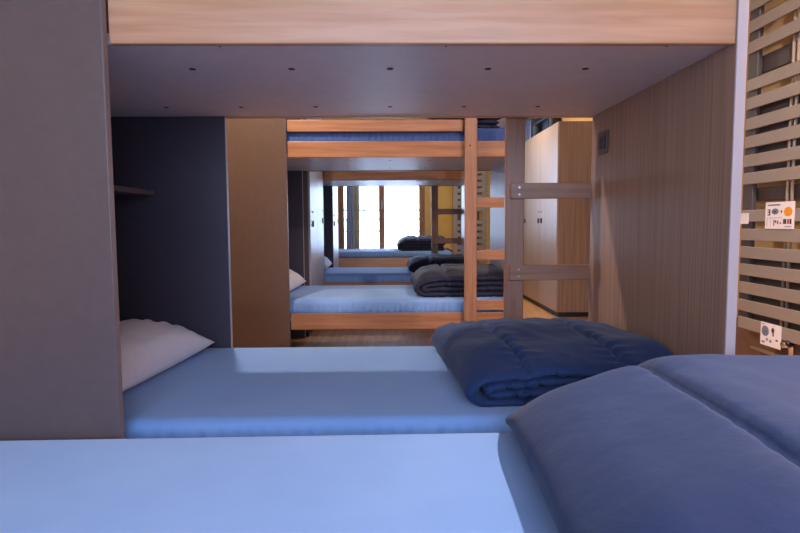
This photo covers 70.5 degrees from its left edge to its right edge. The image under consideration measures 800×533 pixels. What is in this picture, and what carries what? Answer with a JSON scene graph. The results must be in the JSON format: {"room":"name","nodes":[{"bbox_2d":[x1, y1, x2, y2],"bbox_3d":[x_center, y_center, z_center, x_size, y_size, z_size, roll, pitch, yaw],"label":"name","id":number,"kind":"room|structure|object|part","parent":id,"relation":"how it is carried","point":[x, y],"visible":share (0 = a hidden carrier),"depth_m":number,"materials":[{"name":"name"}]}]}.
{"room":"dormitory","nodes":[
{"label":"dormitory","id":0,"kind":"room"},
{"bbox_2d":[322,118,489,263],"bbox_3d":[0.230,-1.023,9.004,3.720,2.620,0.200,0,4,-1],"label":"wall","id":1,"kind":"structure","parent":0,"point":[445,193],"depth_m":8.92,"materials":[{"name":"paint"}]},
{"bbox_2d":[346,186,359,248],"bbox_3d":[-0.206,-1.014,8.774,1.600,2.142,0.048,0,4,-1],"label":"curtain","id":2,"kind":"object","parent":1,"relation":"attached to","point":[352,192],"visible":0.55,"depth_m":8.78,"materials":[{"name":"grey fabric"}]},
{"bbox_2d":[338,186,424,248],"bbox_3d":[-0.290,-0.902,8.896,1.365,2.200,0.155,0,4,-1],"label":"window","id":3,"kind":"structure","parent":1,"relation":"in","point":[341,228],"depth_m":8.89,"materials":[{"name":"brown wood"}]},
{"bbox_2d":[453,171,486,263],"bbox_3d":[1.099,-1.017,8.854,0.536,2.020,0.130,0,4,-1],"label":"towel radiator","id":4,"kind":"object","parent":1,"relation":"attached to","point":[457,190],"visible":0.31,"depth_m":8.88,"materials":[{"name":"beige metal"}]},
{"bbox_3d":[0.925,-1.058,8.885,0.060,1.900,0.035,0,4,-1],"label":"post","id":5,"kind":"part","parent":4,"relation":"part of","materials":[{"name":"beige metal"}]},
{"bbox_3d":[1.216,-1.060,8.890,0.060,1.900,0.035,0,4,-1],"label":"post","id":6,"kind":"part","parent":4,"relation":"part of","materials":[{"name":"beige metal"}]},
{"bbox_2d":[291,298,587,346],"bbox_3d":[0.332,0.747,3.699,3.820,0.100,11.050,0,4,-1],"label":"floor","id":7,"kind":"structure","parent":0,"point":[336,337],"depth_m":4.90,"materials":[{"name":"brown wood"}]},
{"bbox_2d":[302,118,323,336],"bbox_3d":[-1.062,-0.500,5.284,0.603,2.160,0.950,0,4,-1],"label":"locker","id":8,"kind":"object","parent":7,"relation":"on","point":[312,181],"visible":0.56,"depth_m":5.01,"materials":[{"name":"beige laminate"}]},
{"bbox_3d":[-0.778,-0.512,5.053,0.018,2.096,0.475,0,4,-1],"label":"door","id":9,"kind":"part","parent":8,"relation":"part of","materials":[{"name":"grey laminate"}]},
{"bbox_3d":[-0.786,-0.548,5.526,0.018,2.096,0.465,0,4,-1],"label":"door","id":10,"kind":"part","parent":8,"relation":"part of","materials":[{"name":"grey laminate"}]},
{"bbox_2d":[333,187,338,267],"bbox_3d":[-1.094,-0.638,7.079,0.603,2.160,0.650,0,4,-1],"label":"locker","id":11,"kind":"object","parent":7,"relation":"on","point":[335,189],"visible":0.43,"depth_m":7.07,"materials":[{"name":"beige laminate"}]},
{"bbox_3d":[-0.810,-0.655,6.917,0.018,2.096,0.315,0,4,-1],"label":"door","id":12,"kind":"part","parent":11,"relation":"part of","materials":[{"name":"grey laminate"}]},
{"bbox_3d":[-0.816,-0.680,7.241,0.018,2.096,0.325,0,4,-1],"label":"door","id":13,"kind":"part","parent":11,"relation":"part of","materials":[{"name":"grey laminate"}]},
{"bbox_2d":[226,118,504,347],"bbox_3d":[-0.279,-0.426,4.265,2.174,2.160,1.080,0,4,-1],"label":"bunk bed","id":14,"kind":"object","parent":7,"relation":"on","point":[266,219],"visible":0.63,"depth_m":3.77,"materials":[{"name":"brown wood"}]},
{"bbox_3d":[-1.042,-0.383,3.755,0.589,2.160,0.020,0,4,-1],"label":"head panel","id":15,"kind":"part","parent":14,"relation":"part of","materials":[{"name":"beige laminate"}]},
{"bbox_3d":[-1.087,-0.461,4.774,0.535,2.160,0.020,0,4,-1],"label":"head panel","id":16,"kind":"part","parent":14,"relation":"part of","materials":[{"name":"grey laminate"}]},
{"bbox_3d":[-0.163,-0.932,3.749,1.167,0.078,0.022,0,4,-1],"label":"guard rail","id":17,"kind":"part","parent":14,"relation":"part of","materials":[{"name":"brown wood"}]},
{"bbox_2d":[286,128,504,141],"bbox_3d":[-0.282,-0.879,4.251,2.119,0.167,0.976,0,4,-1],"label":"mattress","id":18,"kind":"object","parent":14,"relation":"on","point":[483,134],"visible":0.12,"depth_m":3.77,"materials":[{"name":"blue fabric"}]},
{"bbox_2d":[427,118,500,127],"bbox_3d":[0.436,-1.043,4.191,0.535,0.165,0.711,0,4,-1],"label":"duvet","id":19,"kind":"object","parent":18,"relation":"on","point":[481,122],"visible":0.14,"depth_m":3.85,"materials":[{"name":"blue fabric"}]},
{"bbox_3d":[0.019,-0.780,3.765,1.530,0.106,0.024,0,4,-1],"label":"rail","id":20,"kind":"part","parent":14,"relation":"part of","materials":[{"name":"brown wood"}]},
{"bbox_2d":[290,285,502,315],"bbox_3d":[-0.276,0.248,4.348,2.120,0.117,0.958,0,4,-1],"label":"mattress","id":21,"kind":"object","parent":14,"relation":"on","point":[328,298],"visible":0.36,"depth_m":3.90,"materials":[{"name":"blue fabric"}]},
{"bbox_2d":[289,269,305,290],"bbox_3d":[-1.033,0.098,4.313,0.500,0.200,0.720,0,4,2],"label":"pillow","id":22,"kind":"object","parent":21,"relation":"on","point":[295,279],"visible":0.1,"depth_m":4.38,"materials":[{"name":"white fabric"}]},
{"bbox_2d":[411,264,503,296],"bbox_3d":[0.432,0.089,4.323,0.684,0.199,0.742,0,4,-1],"label":"duvet","id":23,"kind":"object","parent":21,"relation":"on","point":[444,280],"visible":0.84,"depth_m":3.97,"materials":[{"name":"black fabric"}]},
{"bbox_3d":[0.026,0.369,3.853,1.530,0.110,0.024,0,4,-1],"label":"rail","id":24,"kind":"part","parent":14,"relation":"part of","materials":[{"name":"brown wood"}]},
{"bbox_3d":[0.002,-0.856,4.761,1.530,0.106,0.024,0,4,-1],"label":"rail","id":25,"kind":"part","parent":14,"relation":"part of","materials":[{"name":"brown wood"}]},
{"bbox_3d":[0.469,-0.182,3.771,0.082,1.740,0.028,0,4,-1],"label":"ladder post","id":26,"kind":"part","parent":14,"relation":"part of","materials":[{"name":"brown wood"}]},
{"bbox_3d":[0.792,-0.286,4.318,0.026,1.860,1.023,0,4,-1],"label":"foot panel","id":27,"kind":"part","parent":14,"relation":"part of","materials":[{"name":"brown wood"}]},
{"bbox_2d":[0,0,748,440],"bbox_3d":[-0.237,-0.245,1.909,2.174,2.160,1.060,0,4,-1],"label":"bunk bed","id":28,"kind":"object","parent":7,"relation":"on","point":[114,191],"visible":0.73,"depth_m":1.49,"materials":[{"name":"brown wood"}]},
{"bbox_3d":[-1.000,-0.201,1.377,0.589,2.160,0.020,0,4,-1],"label":"head panel","id":29,"kind":"part","parent":28,"relation":"part of","materials":[{"name":"grey laminate"}]},
{"bbox_2d":[114,185,153,195],"bbox_3d":[-1.158,-0.267,1.865,0.292,0.020,0.968,0,4,-1],"label":"shelf","id":30,"kind":"object","parent":28,"relation":"attached to","point":[118,190],"depth_m":2.25,"materials":[{"name":"grey laminate"}]},
{"bbox_3d":[-1.017,-0.276,2.362,0.591,2.160,0.020,0,4,-1],"label":"head panel","id":31,"kind":"part","parent":28,"relation":"part of","materials":[{"name":"grey laminate"}]},
{"bbox_2d":[123,346,523,438],"bbox_3d":[-0.234,0.429,1.961,2.120,0.121,0.920,0,4,-1],"label":"mattress","id":32,"kind":"object","parent":28,"relation":"on","point":[282,391],"visible":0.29,"depth_m":1.69,"materials":[{"name":"blue fabric"}]},
{"bbox_2d":[120,319,214,391],"bbox_3d":[-1.031,0.294,1.940,0.500,0.173,0.760,0,4,5],"label":"pillow","id":33,"kind":"object","parent":32,"relation":"on","point":[149,348],"visible":0.32,"depth_m":1.93,"materials":[{"name":"white fabric"}]},
{"bbox_2d":[431,317,673,406],"bbox_3d":[0.483,0.290,1.977,0.664,0.158,0.772,-1,4,-5],"label":"duvet","id":34,"kind":"object","parent":32,"relation":"on","point":[502,362],"visible":0.88,"depth_m":1.71,"materials":[{"name":"blue fabric"}]},
{"bbox_3d":[0.044,-0.687,2.348,1.530,0.139,0.024,0,4,-1],"label":"rail","id":35,"kind":"part","parent":28,"relation":"part of","materials":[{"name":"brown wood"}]},
{"bbox_3d":[0.061,-0.614,1.386,1.530,0.139,0.024,0,4,-1],"label":"rail","id":36,"kind":"part","parent":28,"relation":"part of","materials":[{"name":"brown wood"}]},
{"bbox_3d":[0.493,-0.080,2.450,0.082,1.740,0.028,0,4,-1],"label":"ladder post","id":37,"kind":"part","parent":28,"relation":"part of","materials":[{"name":"brown wood"}]},
{"bbox_2d":[598,129,607,154],"bbox_3d":[0.808,-0.493,2.252,0.008,0.090,0.090,0,4,-1],"label":"switch","id":38,"kind":"object","parent":28,"relation":"attached to","point":[602,133],"depth_m":2.24,"materials":[{"name":"black plastic"}]},
{"bbox_3d":[0.834,-0.102,1.923,0.026,1.860,0.988,0,4,-1],"label":"foot panel","id":39,"kind":"part","parent":28,"relation":"part of","materials":[{"name":"brown wood"}]},
{"bbox_2d":[323,171,463,285],"bbox_3d":[-0.314,-0.581,6.285,2.174,2.160,1.016,0,4,-1],"label":"bunk bed","id":40,"kind":"object","parent":7,"relation":"on","point":[434,179],"visible":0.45,"depth_m":6.34,"materials":[{"name":"brown wood"}]},
{"bbox_3d":[-1.093,-0.610,6.717,0.591,2.160,0.020,0,4,-1],"label":"head panel","id":41,"kind":"part","parent":40,"relation":"part of","materials":[{"name":"grey laminate"}]},
{"bbox_3d":[-0.010,0.214,5.874,1.530,0.110,0.024,0,4,-1],"label":"rail","id":42,"kind":"part","parent":40,"relation":"part of","materials":[{"name":"brown wood"}]},
{"bbox_2d":[325,267,413,281],"bbox_3d":[-0.311,0.097,6.319,2.119,0.117,0.890,0,4,-1],"label":"mattress","id":43,"kind":"object","parent":40,"relation":"on","point":[348,274],"visible":0.3,"depth_m":5.89,"materials":[{"name":"blue fabric"}]},
{"bbox_2d":[324,256,331,269],"bbox_3d":[-1.038,-0.052,6.297,0.520,0.196,0.740,-1,4,-3],"label":"pillow","id":44,"kind":"object","parent":43,"relation":"on","point":[327,262],"visible":0.13,"depth_m":6.21,"materials":[{"name":"white fabric"}]},
{"bbox_2d":[407,254,463,271],"bbox_3d":[0.409,-0.050,6.297,0.655,0.175,0.698,0,4,-1],"label":"duvet","id":45,"kind":"object","parent":43,"relation":"on","point":[414,263],"visible":0.62,"depth_m":5.99,"materials":[{"name":"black fabric"}]},
{"bbox_3d":[-0.016,-0.934,5.786,1.530,0.106,0.024,0,4,-1],"label":"rail","id":46,"kind":"part","parent":40,"relation":"part of","materials":[{"name":"brown wood"}]},
{"bbox_3d":[0.416,-0.414,6.805,0.082,1.740,0.028,0,4,-1],"label":"ladder post","id":47,"kind":"part","parent":40,"relation":"part of","materials":[{"name":"brown wood"}]},
{"bbox_3d":[0.757,-0.438,6.299,0.026,1.860,0.944,0,4,-1],"label":"foot panel","id":48,"kind":"part","parent":40,"relation":"part of","materials":[{"name":"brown wood"}]},
{"bbox_2d":[339,248,453,267],"bbox_3d":[-0.349,0.000,8.262,2.174,0.700,0.915,0,4,-1],"label":"bed","id":49,"kind":"object","parent":7,"relation":"on","point":[343,262],"visible":0.09,"depth_m":7.80,"materials":[{"name":"brown wood"}]},
{"bbox_3d":[-0.342,-0.040,7.812,2.124,0.158,0.024,0,4,-1],"label":"rail","id":50,"kind":"part","parent":49,"relation":"part of","materials":[{"name":"brown wood"}]},
{"bbox_2d":[339,248,451,257],"bbox_3d":[-0.345,-0.194,8.242,2.116,0.100,0.892,0,4,-1],"label":"mattress","id":51,"kind":"object","parent":49,"relation":"on","point":[343,253],"visible":0.48,"depth_m":7.81,"materials":[{"name":"blue fabric"}]},
{"bbox_2d":[397,235,444,250],"bbox_3d":[0.300,-0.350,8.198,0.696,0.212,0.719,0,4,-1],"label":"duvet","id":52,"kind":"object","parent":51,"relation":"on","point":[410,242],"visible":0.77,"depth_m":7.86,"materials":[{"name":"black fabric"}]},
{"bbox_2d":[523,121,591,316],"bbox_3d":[1.768,-0.547,6.760,0.391,1.996,1.960,0,4,-1],"label":"locker","id":53,"kind":"object","parent":7,"relation":"on","point":[556,231],"visible":0.8,"depth_m":5.84,"materials":[{"name":"laminate"}]},
{"bbox_3d":[1.582,-0.623,7.403,0.018,1.932,0.655,0,4,-1],"label":"door","id":54,"kind":"part","parent":53,"relation":"part of","materials":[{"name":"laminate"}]},
{"bbox_3d":[1.593,-0.573,6.750,0.018,1.932,0.645,0,4,-1],"label":"door","id":55,"kind":"part","parent":53,"relation":"part of","materials":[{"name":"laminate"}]},
{"bbox_3d":[1.605,-0.523,6.102,0.018,1.932,0.645,0,4,-1],"label":"door","id":56,"kind":"part","parent":53,"relation":"part of","materials":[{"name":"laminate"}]},
{"bbox_3d":[-0.220,0.659,0.966,2.174,0.500,0.953,0,4,-1],"label":"bed","id":57,"kind":"object","parent":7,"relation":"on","visible":0},
{"bbox_2d":[0,432,558,532],"bbox_3d":[-0.217,0.503,0.967,2.119,0.108,0.938,0,4,-2],"label":"mattress","id":58,"kind":"object","parent":57,"relation":"on","point":[452,482],"visible":0.66,"depth_m":1.12,"materials":[{"name":"blue fabric"}]},
{"bbox_2d":[506,354,799,532],"bbox_3d":[0.610,0.326,0.978,0.735,0.238,0.886,0,4,2],"label":"duvet","id":59,"kind":"object","parent":58,"relation":"on","point":[696,443],"visible":1,"depth_m":0.88,"materials":[{"name":"blue fabric"}]},
{"bbox_2d":[530,0,799,316],"bbox_3d":[2.109,-0.621,3.626,0.150,2.620,10.650,0,4,-1],"label":"wall","id":60,"kind":"structure","parent":0,"point":[760,205],"depth_m":3.13,"materials":[{"name":"beige paint"}]},
{"bbox_2d":[525,118,530,140],"bbox_3d":[1.856,-1.533,7.739,0.044,1.212,1.800,0,4,-1],"label":"curtain","id":61,"kind":"object","parent":60,"relation":"attached to","point":[527,120],"visible":0.12,"depth_m":8.13,"materials":[{"name":"grey fabric"}]},
{"bbox_2d":[532,118,561,136],"bbox_3d":[1.995,-1.520,7.642,0.070,1.100,1.500,0,4,-1],"label":"window","id":62,"kind":"structure","parent":60,"relation":"in","point":[539,125],"depth_m":7.89,"materials":[{"name":"glass"}]},
{"bbox_2d":[735,317,799,355],"bbox_3d":[2.061,0.611,2.089,0.016,0.400,7.400,0,4,-1],"label":"trim","id":63,"kind":"structure","parent":60,"relation":"attached to","point":[745,338],"depth_m":3.28,"materials":[{"name":"brown wood"}]},
{"bbox_2d":[738,0,799,354],"bbox_3d":[1.988,-0.584,2.832,0.120,2.150,0.766,0,4,-1],"label":"towel radiator","id":64,"kind":"object","parent":60,"relation":"attached to","point":[769,281],"visible":0.99,"depth_m":2.98,"materials":[{"name":"beige metal"}]},
{"bbox_2d":[762,325,768,335],"bbox_3d":[1.947,0.343,3.016,0.001,0.056,0.058,0,4,-1],"label":"print","id":65,"kind":"object","parent":64,"relation":"on","point":[765,328],"depth_m":3.01,"materials":[{"name":"blue"}]},
{"bbox_2d":[771,208,778,214],"bbox_3d":[1.944,-0.285,2.933,0.001,0.032,0.056,0,4,-1],"label":"print","id":66,"kind":"object","parent":64,"relation":"on","point":[774,211],"depth_m":2.93,"materials":[{"name":"blue"}]},
{"bbox_3d":[1.954,0.389,2.855,0.030,0.035,0.039,0,4,-1],"label":"valve knob","id":67,"kind":"part","parent":64,"relation":"part of","materials":[{"name":"black plastic"}]},
{"bbox_2d":[784,207,792,215],"bbox_3d":[1.946,-0.275,2.836,0.001,0.047,0.060,0,4,-1],"label":"print","id":68,"kind":"object","parent":64,"relation":"attached to","point":[788,211],"depth_m":2.83,"materials":[{"name":"orange paper"}]},
{"bbox_3d":[-0.162,0.305,9.625,4.000,0.120,0.850,0,4,-1],"label":"trim","id":69,"kind":"structure","parent":0,"visible":0},
{"bbox_2d":[344,209,418,248],"bbox_3d":[-0.169,-0.376,9.748,3.614,1.220,0.030,0,4,-1],"label":"balcony railing","id":70,"kind":"object","parent":69,"relation":"on","point":[363,210],"visible":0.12,"depth_m":9.71,"materials":[{"name":"grey paint"}]},
{"bbox_3d":[-0.171,-0.815,9.715,3.600,0.020,0.019,0,4,-1],"label":"rail","id":71,"kind":"part","parent":70,"relation":"part of","materials":[{"name":"grey paint"}]},
{"bbox_3d":[-0.172,-0.968,9.703,3.600,0.032,0.030,0,4,-1],"label":"rail","id":72,"kind":"part","parent":70,"relation":"part of","materials":[{"name":"grey paint"}]},
{"bbox_3d":[-0.170,-0.610,9.730,3.600,0.020,0.019,0,4,-1],"label":"rail","id":73,"kind":"part","parent":70,"relation":"part of","materials":[{"name":"white metal"}]}
]}

